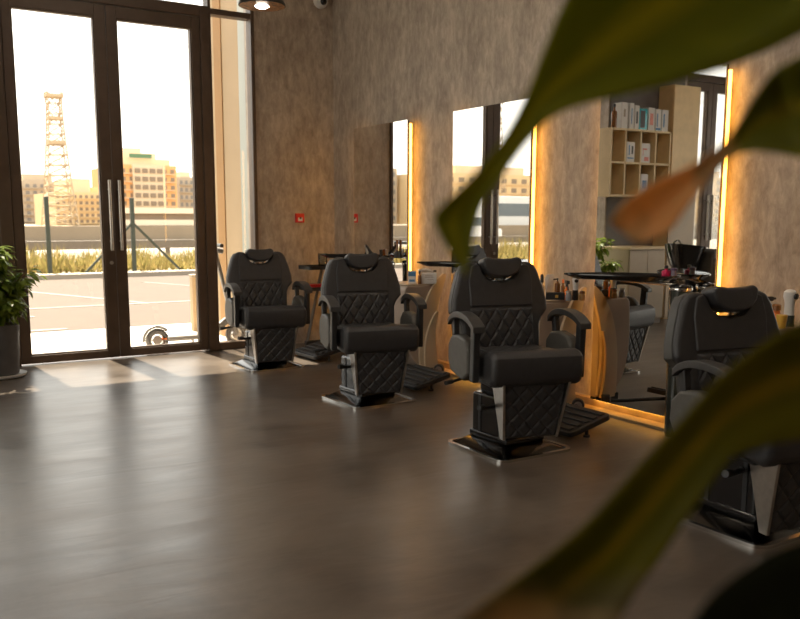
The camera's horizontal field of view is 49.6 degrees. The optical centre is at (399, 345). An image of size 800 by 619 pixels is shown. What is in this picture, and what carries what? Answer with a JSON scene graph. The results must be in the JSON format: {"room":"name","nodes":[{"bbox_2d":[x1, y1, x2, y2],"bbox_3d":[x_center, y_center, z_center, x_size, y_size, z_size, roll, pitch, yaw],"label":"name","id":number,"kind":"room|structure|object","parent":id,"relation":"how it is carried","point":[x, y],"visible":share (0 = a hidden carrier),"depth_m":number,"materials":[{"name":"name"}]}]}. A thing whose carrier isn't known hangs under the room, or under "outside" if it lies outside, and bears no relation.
{"room":"salon","nodes":[
{"label":"salon","id":0,"kind":"room"},
{"bbox_2d":[210,0,220,334],"bbox_3d":[-1.787,-2.877,9.345,0.500,5.530,0.150,-5,10,-32],"label":"wall","id":1,"kind":"structure","parent":0,"point":[210,0],"depth_m":9.31,"materials":[{"name":"beige paint"}]},
{"bbox_2d":[212,0,228,336],"bbox_3d":[-1.695,-2.855,9.191,0.510,5.530,0.210,-5,10,-32],"label":"wall","id":2,"kind":"structure","parent":0,"point":[217,53],"depth_m":9.15,"materials":[{"name":"beige paint"}]},
{"bbox_2d":[220,0,242,339],"bbox_3d":[-1.440,-2.797,8.801,0.500,5.530,0.730,-5,10,-32],"label":"wall","id":3,"kind":"structure","parent":0,"point":[229,39],"depth_m":8.87,"materials":[{"name":"beige paint"}]},
{"bbox_2d":[237,0,248,252],"bbox_3d":[-1.533,-2.417,8.517,0.015,4.200,0.240,-5,10,-32],"label":"wall panel","id":4,"kind":"object","parent":3,"relation":"attached to","point":[240,24],"visible":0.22,"depth_m":8.59,"materials":[{"name":"white paint"}]},
{"bbox_2d":[243,0,334,343],"bbox_3d":[-4.382,-1.842,6.351,8.790,4.320,0.460,-5,10,-32],"label":"wall","id":5,"kind":"structure","parent":0,"point":[293,44],"depth_m":8.47,"materials":[{"name":"concrete"}]},
{"bbox_2d":[203,0,258,349],"bbox_3d":[-2.367,-1.575,7.726,2.290,3.360,0.120,-5,10,-32],"label":"window","id":6,"kind":"structure","parent":5,"relation":"in","point":[248,16],"depth_m":8.19,"materials":[{"name":"brown metal"}]},
{"bbox_2d":[0,0,216,366],"bbox_3d":[-2.544,-1.451,7.602,1.840,3.150,0.189,-5,10,-32],"label":"door","id":7,"kind":"structure","parent":6,"relation":"attached to","point":[104,15],"depth_m":7.58,"materials":[{"name":"brown metal"}]},
{"bbox_2d":[295,213,303,222],"bbox_3d":[-0.995,-1.269,8.580,0.090,0.090,0.035,-5,10,-32],"label":"button","id":8,"kind":"object","parent":5,"relation":"attached to","point":[299,217],"visible":1,"depth_m":8.56,"materials":[{"name":"red plastic"}]},
{"bbox_2d":[313,0,327,8],"bbox_3d":[-0.757,-3.356,8.392,0.150,0.150,0.086,-5,10,-32],"label":"security camera","id":9,"kind":"object","parent":5,"relation":"attached to","point":[320,4],"visible":1,"depth_m":8.38,"materials":[{"name":"white paint"}]},
{"bbox_2d":[295,341,340,360],"bbox_3d":[-0.634,0.021,8.007,0.649,0.128,0.617,-5,10,-32],"label":"footrest","id":10,"kind":"object","parent":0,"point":[305,351],"visible":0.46,"depth_m":7.77,"materials":[{"name":"black plastic"}]},
{"bbox_2d":[0,343,799,618],"bbox_3d":[-1.397,1.028,1.992,9.190,0.120,11.370,-5,10,-32],"label":"floor","id":11,"kind":"structure","parent":0,"point":[188,484],"depth_m":3.89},
{"bbox_2d":[0,246,47,379],"bbox_3d":[-3.209,-0.263,6.758,0.755,1.042,0.752,1,8,7],"label":"potted ficus","id":12,"kind":"object","parent":11,"relation":"on","point":[12,293],"visible":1,"depth_m":6.78,"materials":[{"name":"green plant"}]},
{"bbox_2d":[0,322,19,376],"bbox_3d":[-3.172,0.028,6.851,0.310,0.400,0.310,-5,10,-32],"label":"pot","id":13,"kind":"object","parent":12,"relation":"attached to","point":[9,331],"depth_m":6.77,"materials":[{"name":"grey ceramic"}]},
{"bbox_2d":[220,248,312,372],"bbox_3d":[-1.161,-0.315,7.296,0.735,0.997,0.668,-3,9,-23],"label":"barber chair","id":14,"kind":"object","parent":11,"relation":"on","point":[258,305],"visible":1,"depth_m":7.25,"materials":[{"name":"black leather"}]},
{"bbox_2d":[238,253,281,280],"bbox_3d":[-1.206,-0.683,7.442,0.378,0.232,0.058,-3,9,-23],"label":"cushion","id":15,"kind":"object","parent":14,"relation":"on","point":[271,270],"depth_m":7.42,"materials":[{"name":"black leather"}]},
{"bbox_2d":[298,264,325,345],"bbox_3d":[-0.763,-0.383,8.426,0.382,0.804,0.280,-5,10,-32],"label":"trolley","id":16,"kind":"object","parent":11,"relation":"on","point":[321,267],"visible":0.38,"depth_m":8.41,"materials":[{"name":"black plastic"}]},
{"bbox_2d":[299,286,320,290],"bbox_3d":[-0.763,-0.566,8.398,0.380,0.035,0.280,-5,10,-32],"label":"tray","id":17,"kind":"object","parent":16,"relation":"on","point":[313,288],"depth_m":8.22,"materials":[{"name":"black plastic"}]},
{"bbox_2d":[298,264,325,269],"bbox_3d":[-0.763,-0.764,8.369,0.380,0.035,0.280,-5,10,-32],"label":"tray","id":18,"kind":"object","parent":16,"relation":"on","point":[322,266],"depth_m":8.22,"materials":[{"name":"black plastic"}]},
{"bbox_2d":[309,283,321,286],"bbox_3d":[-0.784,-0.573,8.336,0.240,0.050,0.120,-5,10,-32],"label":"case","id":19,"kind":"object","parent":16,"relation":"on","point":[316,284],"visible":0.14,"depth_m":8.26,"materials":[{"name":"red plastic"}]},
{"bbox_2d":[318,253,326,265],"bbox_3d":[-0.746,-0.821,8.335,0.090,0.140,0.090,-5,10,-32],"label":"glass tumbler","id":20,"kind":"object","parent":16,"relation":"on","point":[318,253],"visible":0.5,"depth_m":8.32,"materials":[{"name":"clear glass"}]},
{"bbox_2d":[320,254,394,265],"bbox_3d":[-0.359,-0.362,7.853,0.743,0.932,0.283,4,9,24],"label":"tray stand","id":21,"kind":"object","parent":11,"relation":"on","point":[324,255],"visible":0.21,"depth_m":7.78,"materials":[{"name":"black metal"}]},
{"bbox_2d":[320,254,389,257],"bbox_3d":[-0.392,-0.809,7.803,0.666,0.032,0.283,4,9,24],"label":"tray","id":22,"kind":"object","parent":21,"relation":"on","point":[325,255],"depth_m":7.79,"materials":[{"name":"black metal"}]},
{"bbox_2d":[364,245,372,253],"bbox_3d":[-0.280,-0.862,7.837,0.106,0.114,0.016,-7,11,-42],"label":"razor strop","id":23,"kind":"object","parent":21,"relation":"on","point":[367,249],"visible":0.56,"depth_m":7.82,"materials":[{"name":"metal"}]},
{"bbox_2d":[379,249,390,257],"bbox_3d":[-0.141,-0.815,7.637,0.060,0.076,0.120,7,11,37],"label":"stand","id":24,"kind":"object","parent":21,"relation":"on","point":[381,251],"visible":0.73,"depth_m":7.62,"materials":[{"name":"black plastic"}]},
{"bbox_2d":[394,240,399,257],"bbox_3d":[-0.026,-0.857,7.637,0.051,0.160,0.051,-5,10,-32],"label":"brush","id":25,"kind":"object","parent":21,"relation":"on","point":[396,254],"visible":1,"depth_m":7.62,"materials":[{"name":"black plastic"}]},
{"bbox_2d":[313,253,426,408],"bbox_3d":[-0.244,-0.122,5.940,0.735,1.014,0.684,-2,9,-17],"label":"barber chair","id":26,"kind":"object","parent":11,"relation":"on","point":[359,323],"visible":1,"depth_m":5.90,"materials":[{"name":"leather"}]},
{"bbox_2d":[336,258,387,291],"bbox_3d":[-0.266,-0.498,6.081,0.378,0.232,0.058,-2,9,-17],"label":"cushion","id":27,"kind":"object","parent":26,"relation":"on","point":[375,279],"depth_m":6.06,"materials":[{"name":"black leather"}]},
{"bbox_2d":[394,274,445,367],"bbox_3d":[0.113,-0.192,7.119,0.387,0.812,0.404,-5,10,-32],"label":"station","id":28,"kind":"object","parent":11,"relation":"on","point":[426,355],"visible":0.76,"depth_m":6.98,"materials":[{"name":"laminate"}]},
{"bbox_2d":[408,271,415,282],"bbox_3d":[0.098,-0.560,7.022,0.065,0.100,0.061,1,8,3],"label":"carton","id":29,"kind":"object","parent":28,"relation":"on","point":[411,274],"visible":1,"depth_m":6.99,"materials":[{"name":"blue cardboard"}]},
{"bbox_2d":[399,281,432,285],"bbox_3d":[0.085,-0.513,7.084,0.285,0.012,0.345,-5,10,-32],"label":"countertop","id":30,"kind":"structure","parent":28,"relation":"on","point":[404,283],"depth_m":6.97,"materials":[{"name":"beige laminate"}]},
{"bbox_2d":[418,271,421,283],"bbox_3d":[0.157,-0.549,6.930,0.032,0.105,0.032,-5,10,-32],"label":"bottle","id":31,"kind":"object","parent":28,"relation":"on","point":[419,275],"visible":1,"depth_m":6.92,"materials":[{"name":"brown glass"}]},
{"bbox_2d":[422,273,436,283],"bbox_3d":[0.236,-0.548,6.993,0.120,0.085,0.091,1,8,3],"label":"carton","id":32,"kind":"object","parent":28,"relation":"on","point":[427,278],"visible":0.94,"depth_m":6.95,"materials":[{"name":"white cardboard"}]},
{"bbox_2d":[418,268,435,271],"bbox_3d":[0.220,-0.612,7.009,0.151,0.033,0.032,1,8,3],"label":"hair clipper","id":33,"kind":"object","parent":32,"relation":"on","point":[424,269],"visible":1,"depth_m":7.00,"materials":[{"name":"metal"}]},
{"bbox_2d":[403,364,450,390],"bbox_3d":[0.223,0.220,6.666,0.649,0.128,0.617,-5,10,-32],"label":"footrest","id":34,"kind":"object","parent":11,"relation":"on","point":[417,377],"visible":0.84,"depth_m":6.41,"materials":[{"name":"black plastic"}]},
{"bbox_2d":[417,261,507,279],"bbox_3d":[0.498,-0.163,6.512,0.743,0.932,0.283,4,9,24],"label":"tray stand","id":35,"kind":"object","parent":11,"relation":"on","point":[425,263],"visible":0.2,"depth_m":6.43,"materials":[{"name":"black metal"}]},
{"bbox_2d":[417,261,477,266],"bbox_3d":[0.465,-0.611,6.462,0.666,0.032,0.283,4,9,24],"label":"tray","id":36,"kind":"object","parent":35,"relation":"on","point":[426,263],"depth_m":6.44,"materials":[{"name":"black metal"}]},
{"bbox_2d":[444,257,590,462],"bbox_3d":[0.578,0.050,4.688,0.735,1.042,0.686,-2,9,-16],"label":"barber chair","id":37,"kind":"object","parent":11,"relation":"on","point":[521,400],"visible":1,"depth_m":4.63,"materials":[{"name":"leather"}]},
{"bbox_2d":[469,264,531,306],"bbox_3d":[0.561,-0.340,4.825,0.378,0.232,0.058,-2,9,-16],"label":"cushion","id":38,"kind":"object","parent":37,"relation":"on","point":[516,290],"depth_m":4.80,"materials":[{"name":"black leather"}]},
{"bbox_2d":[539,287,586,402],"bbox_3d":[0.967,0.006,5.782,0.387,0.812,0.404,-5,10,-32],"label":"station","id":39,"kind":"object","parent":11,"relation":"on","point":[567,324],"visible":0.23,"depth_m":5.62,"materials":[{"name":"laminate"}]},
{"bbox_2d":[540,274,544,293],"bbox_3d":[0.944,-0.400,5.752,0.038,0.155,0.037,-5,10,-32],"label":"dropper bottle","id":40,"kind":"object","parent":39,"relation":"on","point":[542,275],"visible":0.52,"depth_m":5.74,"materials":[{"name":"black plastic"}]},
{"bbox_2d":[544,274,554,295],"bbox_3d":[1.003,-0.406,5.801,0.077,0.154,0.049,1,8,8],"label":"pack","id":41,"kind":"object","parent":39,"relation":"on","point":[549,282],"visible":0.68,"depth_m":5.79,"materials":[{"name":"plastic"}]},
{"bbox_2d":[546,292,564,299],"bbox_3d":[1.011,-0.327,5.635,0.120,0.045,0.081,2,8,10],"label":"gift box","id":42,"kind":"object","parent":39,"relation":"on","point":[549,295],"visible":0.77,"depth_m":5.60,"materials":[{"name":"black cardboard"}]},
{"bbox_2d":[553,278,559,291],"bbox_3d":[1.021,-0.396,5.635,0.049,0.091,0.036,-5,10,-32],"label":"pump bottle","id":43,"kind":"object","parent":42,"relation":"on","point":[557,284],"visible":1,"depth_m":5.63,"materials":[{"name":"black plastic"}]},
{"bbox_2d":[545,296,565,301],"bbox_3d":[0.940,-0.314,5.746,0.285,0.012,0.345,-5,10,-32],"label":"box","id":44,"kind":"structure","parent":39,"relation":"on","point":[545,296],"depth_m":5.58,"materials":[{"name":"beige plastic"}]},
{"bbox_2d":[561,279,564,291],"bbox_3d":[1.076,-0.378,5.713,0.028,0.125,0.028,-5,10,-32],"label":"bottle","id":45,"kind":"object","parent":39,"relation":"on","point":[562,286],"visible":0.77,"depth_m":5.70,"materials":[{"name":"orange plastic"}]},
{"bbox_2d":[564,280,569,299],"bbox_3d":[1.080,-0.360,5.587,0.034,0.125,0.080,0,8,-2],"label":"spray bottle","id":46,"kind":"object","parent":39,"relation":"on","point":[567,282],"visible":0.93,"depth_m":5.58,"materials":[{"name":"orange plastic"}]},
{"bbox_2d":[565,291,571,300],"bbox_3d":[1.078,-0.321,5.529,0.040,0.065,0.039,-5,10,-32],"label":"jar","id":47,"kind":"object","parent":39,"relation":"on","point":[568,297],"visible":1,"depth_m":5.51,"materials":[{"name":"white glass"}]},
{"bbox_2d":[572,278,578,299],"bbox_3d":[1.130,-0.372,5.570,0.044,0.154,0.046,0,8,-2],"label":"hair trimmer","id":48,"kind":"object","parent":39,"relation":"on","point":[575,281],"visible":0.77,"depth_m":5.56,"materials":[{"name":"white plastic"}]},
{"bbox_2d":[579,291,584,300],"bbox_3d":[1.171,-0.323,5.560,0.036,0.060,0.036,-5,10,-32],"label":"jar","id":49,"kind":"object","parent":39,"relation":"on","point":[581,296],"visible":1,"depth_m":5.55,"materials":[{"name":"glass"}]},
{"bbox_2d":[559,398,609,437],"bbox_3d":[1.078,0.419,5.328,0.649,0.128,0.617,-5,10,-32],"label":"footrest","id":50,"kind":"object","parent":11,"relation":"on","point":[577,419],"visible":0.66,"depth_m":5.05,"materials":[{"name":"black plastic"}]},
{"bbox_2d":[434,0,799,618],"bbox_3d":[0.342,0.341,0.662,0.695,1.635,0.339,0,8,-2],"label":"leaf plant","id":51,"kind":"object","parent":11,"relation":"on","point":[595,50],"visible":1,"depth_m":0.56,"materials":[{"name":"plant"}]},
{"bbox_2d":[564,272,692,435],"bbox_3d":[1.353,0.035,5.174,0.743,0.932,0.283,4,9,24],"label":"tray stand","id":52,"kind":"object","parent":11,"relation":"on","point":[675,289],"visible":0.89,"depth_m":4.99,"materials":[{"name":"metal"},{"name":"black enamel"}]},
{"bbox_2d":[564,272,680,280],"bbox_3d":[1.320,-0.412,5.125,0.666,0.032,0.283,4,9,24],"label":"tray","id":53,"kind":"object","parent":52,"relation":"on","point":[622,276],"depth_m":5.06,"materials":[{"name":"black metal"}]},
{"bbox_2d":[661,265,670,275],"bbox_3d":[1.548,-0.429,5.028,0.054,0.078,0.053,-5,10,-32],"label":"shampoo bottle","id":54,"kind":"object","parent":52,"relation":"on","point":[666,272],"visible":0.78,"depth_m":5.01,"materials":[{"name":"pink plastic"}]},
{"bbox_2d":[671,268,677,278],"bbox_3d":[1.586,-0.419,5.006,0.037,0.065,0.036,-5,10,-32],"label":"jar","id":55,"kind":"object","parent":52,"relation":"on","point":[673,270],"visible":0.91,"depth_m":4.99,"materials":[{"name":"grey glass"}]},
{"bbox_2d":[664,285,799,548],"bbox_3d":[1.434,0.256,3.522,0.735,0.977,0.676,-3,9,-20],"label":"barber chair","id":56,"kind":"object","parent":11,"relation":"on","point":[754,500],"visible":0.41,"depth_m":3.55,"materials":[{"name":"leather"}]},
{"bbox_2d":[693,294,766,351],"bbox_3d":[1.401,-0.102,3.667,0.378,0.232,0.058,-3,9,-20],"label":"cushion","id":57,"kind":"object","parent":56,"relation":"on","point":[743,330],"depth_m":3.64,"materials":[{"name":"black leather"}]},
{"bbox_3d":[1.820,0.204,4.447,0.387,0.812,0.404,-5,10,-32],"label":"station","id":58,"kind":"object","parent":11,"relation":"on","visible":0},
{"bbox_2d":[768,296,775,304],"bbox_3d":[1.825,-0.176,4.297,0.080,0.140,0.043,0,8,-2],"label":"spray bottle","id":59,"kind":"object","parent":58,"relation":"on","point":[771,298],"visible":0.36,"depth_m":4.28,"materials":[{"name":"black plastic"}]},
{"bbox_2d":[772,304,780,316],"bbox_3d":[1.857,-0.155,4.270,0.043,0.105,0.042,-5,10,-32],"label":"bottle","id":60,"kind":"object","parent":58,"relation":"on","point":[776,307],"visible":0.52,"depth_m":4.25,"materials":[{"name":"brown glass"}]},
{"bbox_2d":[776,314,787,328],"bbox_3d":[1.835,-0.118,4.159,0.052,0.064,0.051,-5,10,-32],"label":"tub","id":61,"kind":"object","parent":58,"relation":"on","point":[781,319],"visible":0.9,"depth_m":4.14,"materials":[{"name":"yellow plastic"}]},
{"bbox_2d":[783,289,798,326],"bbox_3d":[1.907,-0.186,4.226,0.070,0.181,0.064,7,11,37],"label":"massager","id":62,"kind":"object","parent":58,"relation":"on","point":[790,296],"visible":0.88,"depth_m":4.21,"materials":[{"name":"white paint"}]},
{"bbox_2d":[332,0,799,395],"bbox_3d":[2.370,-1.498,4.109,0.200,4.320,11.510,-5,10,-32],"label":"wall","id":63,"kind":"structure","parent":0,"point":[420,62],"depth_m":6.44,"materials":[{"name":"concrete"}]},
{"bbox_2d":[354,120,411,280],"bbox_3d":[-0.152,-0.989,7.936,0.088,2.026,0.947,-5,10,-32],"label":"wall mirror","id":64,"kind":"object","parent":63,"relation":"attached to","point":[382,152],"visible":0.54,"depth_m":7.77,"materials":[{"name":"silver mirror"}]},
{"bbox_2d":[451,99,535,336],"bbox_3d":[0.705,-0.790,6.595,0.088,2.026,0.947,-5,10,-32],"label":"wall mirror","id":65,"kind":"object","parent":63,"relation":"attached to","point":[505,226],"visible":0.32,"depth_m":6.42,"materials":[{"name":"orange mirror"}]},
{"bbox_2d":[433,359,664,430],"bbox_3d":[1.633,0.469,5.228,0.160,0.060,8.880,-5,10,-32],"label":"baseboard","id":66,"kind":"structure","parent":63,"relation":"attached to","point":[615,411],"depth_m":5.54,"materials":[{"name":"brown wood"}]},
{"bbox_2d":[590,66,732,416],"bbox_3d":[1.560,-0.592,5.258,0.088,2.026,0.947,-5,10,-32],"label":"wall mirror","id":67,"kind":"object","parent":63,"relation":"attached to","point":[646,137],"visible":0.61,"depth_m":5.26,"materials":[{"name":"orange mirror"}]},
{"bbox_3d":[-1.425,-3.368,1.407,9.190,0.150,11.510,-5,10,-32],"label":"ceiling","id":68,"kind":"structure","parent":0,"visible":0},
{"bbox_2d":[238,0,284,11],"bbox_3d":[-0.884,-3.005,5.429,0.300,1.696,0.300,-5,10,-32],"label":"pendant lamp","id":69,"kind":"object","parent":68,"relation":"hanging from","point":[253,5],"visible":1,"depth_m":5.52,"materials":[{"name":"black metal"}]},
{"label":"outside","id":70,"kind":"structure","parent":0,"visible":0},
{"bbox_2d":[26,241,194,273],"bbox_3d":[27.821,-5.726,49.251,420.000,0.340,13.950,-5,10,-32],"label":"verge","id":71,"kind":"structure","parent":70,"point":[176,251],"depth_m":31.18,"materials":[{"name":"green plant"}]},
{"bbox_2d":[43,196,52,273],"bbox_3d":[-7.764,-2.411,19.079,0.090,1.750,0.090,-5,10,-32],"label":"fence post","id":72,"kind":"object","parent":71,"relation":"on","point":[46,200],"visible":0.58,"depth_m":19.03,"materials":[{"name":"grey metal"}]},
{"bbox_2d":[25,239,194,258],"bbox_3d":[-6.003,-3.153,28.048,120.000,0.620,0.180,-5,10,-32],"label":"guard rail","id":73,"kind":"object","parent":71,"relation":"on","point":[183,243],"visible":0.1,"depth_m":25.98,"materials":[{"name":"grey metal"}]},
{"bbox_2d":[84,198,181,272],"bbox_3d":[-6.193,-2.543,20.063,2.336,1.767,0.090,-5,10,-32],"label":"fence post","id":74,"kind":"object","parent":71,"relation":"on","point":[132,225],"visible":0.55,"depth_m":20.05,"materials":[{"name":"grey metal"}]},
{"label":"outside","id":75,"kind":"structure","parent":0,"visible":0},
{"bbox_2d":[27,269,194,279],"bbox_3d":[31.668,-4.862,43.226,420.000,0.400,0.450,-5,10,-32],"label":"curb","id":76,"kind":"object","parent":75,"point":[159,272],"depth_m":19.33,"materials":[{"name":"concrete"}]},
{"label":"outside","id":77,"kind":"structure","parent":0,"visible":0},
{"bbox_2d":[28,248,194,252],"bbox_3d":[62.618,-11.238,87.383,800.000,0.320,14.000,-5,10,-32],"label":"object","id":78,"kind":"structure","parent":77,"point":[142,249],"depth_m":34.83,"materials":[{"name":"grey concrete"}]},
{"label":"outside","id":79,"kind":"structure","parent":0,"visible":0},
{"bbox_2d":[31,323,226,353],"bbox_3d":[7.782,-0.873,15.798,150.000,0.270,2.380,-5,10,-32],"label":"paving","id":80,"kind":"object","parent":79,"point":[45,342],"depth_m":9.29,"materials":[{"name":"white concrete"}]},
{"bbox_2d":[189,274,196,330],"bbox_3d":[-2.341,-0.496,9.912,0.112,0.650,0.112,-5,10,-32],"label":"bollard","id":81,"kind":"object","parent":80,"relation":"on","point":[192,276],"visible":0.51,"depth_m":9.86,"materials":[{"name":"concrete"}]},
{"bbox_2d":[142,243,245,344],"bbox_3d":[-1.970,-0.481,8.475,0.487,1.038,1.008,7,11,39],"label":"scooter","id":82,"kind":"object","parent":80,"relation":"on","point":[234,332],"visible":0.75,"depth_m":8.46,"materials":[{"name":"metal"}]},
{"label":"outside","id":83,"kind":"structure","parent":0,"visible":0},
{"bbox_2d":[28,275,190,332],"bbox_3d":[34.259,-4.211,39.178,420.000,0.300,9.250,-5,10,-32],"label":"road","id":84,"kind":"structure","parent":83,"point":[92,317],"depth_m":13.32,"materials":[{"name":"grey asphalt"}]},
{"bbox_2d":[29,282,189,331],"bbox_3d":[5.076,-1.618,20.016,150.000,0.006,7.150,-5,10,-32],"label":"road markings","id":85,"kind":"object","parent":84,"relation":"on","point":[135,302],"visible":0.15,"depth_m":13.44,"materials":[{"name":"paint"}]},
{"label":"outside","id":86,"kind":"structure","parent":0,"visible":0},
{"bbox_3d":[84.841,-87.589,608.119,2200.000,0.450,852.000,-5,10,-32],"label":"sand","id":87,"kind":"object","parent":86,"visible":0},
{"bbox_2d":[21,174,53,223],"bbox_3d":[-94.194,-34.171,200.545,24.737,11.506,25.500,-5,10,-32],"label":"apartment building","id":88,"kind":"structure","parent":87,"relation":"on","point":[32,184],"depth_m":193.75,"materials":[{"name":"beige concrete"}]},
{"bbox_2d":[41,91,79,225],"bbox_3d":[-55.387,-29.972,139.557,5.099,21.237,5.099,-5,10,-32],"label":"lattice tower","id":89,"kind":"structure","parent":87,"relation":"on","point":[46,94],"depth_m":138.91,"materials":[{"name":"metal"}]},
{"bbox_2d":[34,179,99,225],"bbox_3d":[-61.212,-26.465,159.975,8.634,8.197,20.500,-5,10,-32],"label":"apartment building","id":90,"kind":"structure","parent":87,"relation":"on","point":[86,197],"depth_m":152.78,"materials":[{"name":"beige concrete"}]},
{"bbox_2d":[24,226,193,240],"bbox_3d":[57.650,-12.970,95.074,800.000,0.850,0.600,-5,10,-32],"label":"wall","id":91,"kind":"structure","parent":87,"relation":"on","point":[32,233],"depth_m":47.97,"materials":[{"name":"concrete"}]},
{"bbox_2d":[91,148,177,207],"bbox_3d":[-54.342,-32.280,176.420,11.125,14.956,22.900,-5,10,-32],"label":"apartment building","id":92,"kind":"structure","parent":87,"relation":"on","point":[151,181],"depth_m":167.59,"materials":[{"name":"beige concrete"}]},
{"bbox_2d":[125,208,193,225],"bbox_3d":[-11.606,-18.235,123.828,60.000,2.600,4.000,-5,10,-32],"label":"deck","id":93,"kind":"object","parent":87,"relation":"on","point":[143,216],"visible":0.02,"depth_m":110.10,"materials":[{"name":"grey concrete"}]},
{"bbox_2d":[176,172,192,207],"bbox_3d":[-51.539,-33.976,199.726,4.586,11.550,18.500,-5,10,-32],"label":"apartment building","id":94,"kind":"structure","parent":87,"relation":"on","point":[184,181],"depth_m":191.87,"materials":[{"name":"beige concrete"}]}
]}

